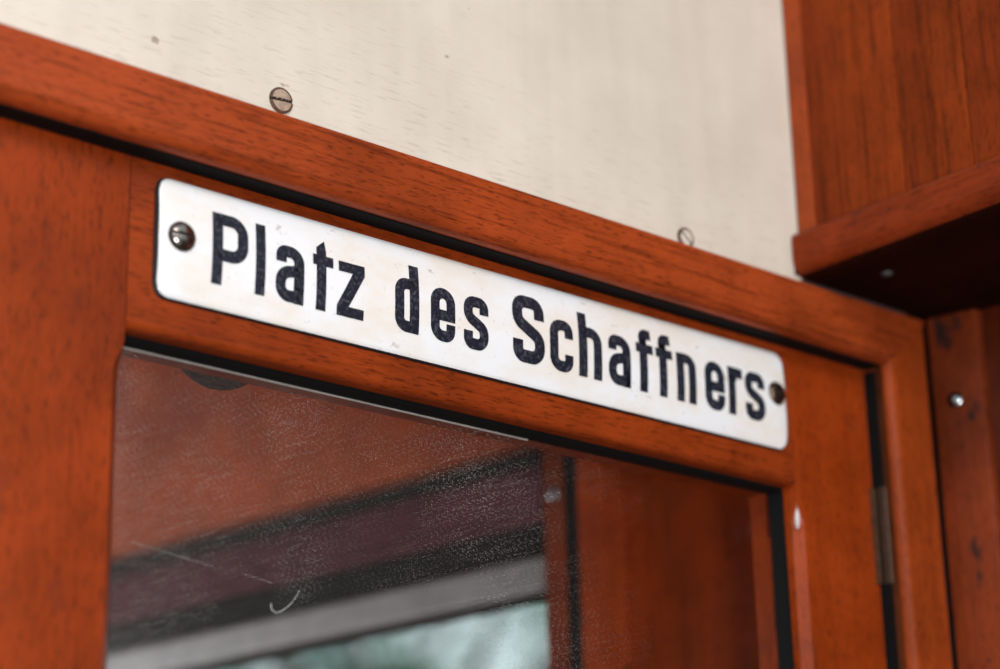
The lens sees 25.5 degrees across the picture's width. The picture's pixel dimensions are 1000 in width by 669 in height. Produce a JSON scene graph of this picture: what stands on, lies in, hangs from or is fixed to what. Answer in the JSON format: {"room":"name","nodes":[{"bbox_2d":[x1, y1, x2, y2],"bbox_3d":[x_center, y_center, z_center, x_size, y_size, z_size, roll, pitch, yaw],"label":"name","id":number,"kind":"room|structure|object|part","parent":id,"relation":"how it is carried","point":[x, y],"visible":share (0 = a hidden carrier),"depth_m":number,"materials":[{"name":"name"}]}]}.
{"room":"train carriage","nodes":[
{"label":"train carriage","id":0,"kind":"room"},
{"bbox_2d":[0,0,804,280],"bbox_3d":[-0.190,-0.365,0.979,1.066,0.575,0.022,15,-25,-39],"label":"wall","id":1,"kind":"structure","parent":0,"point":[670,119],"depth_m":1.07,"materials":[{"name":"beige paint"}]},
{"bbox_2d":[0,118,892,668],"bbox_3d":[-0.015,0.429,0.868,0.570,0.984,0.044,14,-25,-38],"label":"door","id":2,"kind":"structure","parent":1,"relation":"in","point":[77,295],"depth_m":0.91,"materials":[{"name":"brown wood"}]},
{"bbox_3d":[-0.011,0.004,1.026,0.397,0.077,0.032,15,-25,-39],"label":"rail","id":3,"kind":"part","parent":2,"relation":"part of","materials":[{"name":"brown wood"}]},
{"bbox_2d":[152,178,786,450],"bbox_3d":[0.005,-0.003,1.015,0.380,0.054,0.008,15,-25,-39],"label":"sign","id":4,"kind":"object","parent":2,"relation":"attached to","point":[215,252],"visible":1,"depth_m":0.99,"materials":[{"name":"metal"}]},
{"bbox_2d":[0,103,898,668],"bbox_3d":[-0.012,0.420,0.860,0.572,0.995,0.036,15,-25,-39],"label":"trim","id":5,"kind":"structure","parent":1,"relation":"attached to","point":[7,112],"depth_m":1.03,"materials":[{"name":"black rubber"}]},
{"bbox_2d":[0,23,924,364],"bbox_3d":[-0.010,-0.055,1.010,0.635,0.030,0.014,15,-25,-39],"label":"trim","id":6,"kind":"structure","parent":1,"relation":"attached to","point":[40,75],"depth_m":0.98,"materials":[{"name":"brown wood"}]},
{"bbox_2d":[800,280,904,314],"bbox_3d":[0.191,-0.016,1.193,0.086,0.008,0.001,15,-25,-39],"label":"trim","id":7,"kind":"structure","parent":1,"relation":"attached to","point":[800,280],"depth_m":1.19,"materials":[{"name":"brown wood"}]},
{"bbox_2d":[863,326,952,668],"bbox_3d":[0.217,0.473,1.050,0.033,1.010,0.042,15,-25,-39],"label":"trim","id":8,"kind":"structure","parent":1,"relation":"attached to","point":[912,468],"depth_m":1.16,"materials":[{"name":"brown wood"}]},
{"bbox_2d":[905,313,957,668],"bbox_3d":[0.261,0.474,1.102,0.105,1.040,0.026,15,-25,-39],"label":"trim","id":9,"kind":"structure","parent":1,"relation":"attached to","point":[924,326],"depth_m":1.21,"materials":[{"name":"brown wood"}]},
{"bbox_2d":[110,355,759,668],"bbox_3d":[-0.254,0.467,1.549,1.271,1.370,0.020,-17,-25,39],"label":"wall","id":10,"kind":"structure","parent":0,"point":[193,462],"depth_m":1.53,"materials":[{"name":"brown wood"}]},
{"bbox_2d":[107,450,544,654],"bbox_3d":[-0.336,0.227,1.718,1.047,0.078,0.010,-17,-25,39],"label":"trim","id":11,"kind":"structure","parent":10,"relation":"attached to","point":[526,543],"depth_m":1.52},
{"bbox_2d":[106,555,545,668],"bbox_3d":[-0.341,0.509,1.609,1.047,0.533,0.014,-17,-25,39],"label":"window","id":12,"kind":"structure","parent":10,"relation":"in","point":[519,584],"depth_m":1.47,"materials":[{"name":"metal"}]},
{"bbox_2d":[108,464,543,627],"bbox_3d":[-0.344,0.220,1.708,1.038,0.042,0.037,-17,-25,39],"label":"roller blind","id":13,"kind":"object","parent":12,"relation":"attached to","point":[510,501],"visible":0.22,"depth_m":1.49,"materials":[{"name":"fabric"}]},
{"bbox_2d":[542,451,569,668],"bbox_3d":[0.044,0.374,1.272,0.019,1.350,0.015,15,-25,-39],"label":"trim","id":14,"kind":"structure","parent":10,"relation":"attached to","point":[552,463],"depth_m":1.35,"materials":[{"name":"brown wood"}]},
{"bbox_2d":[563,455,582,668],"bbox_3d":[0.055,0.371,1.264,0.015,1.350,0.012,15,-25,-39],"label":"trim","id":15,"kind":"structure","parent":10,"relation":"attached to","point":[569,463],"depth_m":1.34,"materials":[{"name":"black rubber"}]},
{"bbox_2d":[576,458,628,668],"bbox_3d":[0.068,0.367,1.254,0.020,1.350,0.021,15,-25,-39],"label":"trim","id":16,"kind":"structure","parent":10,"relation":"attached to","point":[599,486],"depth_m":1.33,"materials":[{"name":"brown wood"}]},
{"bbox_2d":[981,306,999,492],"bbox_3d":[0.694,0.367,0.791,1.004,1.018,0.019,-14,-23,32],"label":"wall","id":17,"kind":"structure","parent":0,"point":[990,317],"depth_m":1.21,"materials":[{"name":"brown wood"}]},
{"bbox_2d":[792,155,999,319],"bbox_3d":[0.681,-0.118,0.980,0.525,0.026,1.000,15,-25,-39],"label":"shelf board","id":18,"kind":"object","parent":17,"relation":"attached to","point":[930,250],"visible":1,"depth_m":1.14,"materials":[{"name":"brown wood"}]},
{"bbox_2d":[782,0,999,232],"bbox_3d":[0.366,-0.371,1.041,0.016,0.507,0.630,15,-25,-39],"label":"panel","id":19,"kind":"object","parent":18,"relation":"on","point":[888,98],"visible":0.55,"depth_m":1.15,"materials":[{"name":"brown wood"}]},
{"bbox_2d":[927,309,999,668],"bbox_3d":[0.264,0.470,1.058,0.032,1.018,0.014,-14,-23,32],"label":"trim","id":20,"kind":"structure","parent":17,"relation":"attached to","point":[961,394],"depth_m":1.19,"materials":[{"name":"wood"}]},
{"label":"outside","id":21,"kind":"structure","parent":0,"visible":0},
{"bbox_2d":[231,605,547,668],"bbox_3d":[-0.344,2.717,9.449,3.519,5.607,4.084,15,-25,-39],"label":"tree","id":22,"kind":"object","parent":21,"point":[413,660],"visible":0.08,"depth_m":9.70,"materials":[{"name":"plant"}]}
]}

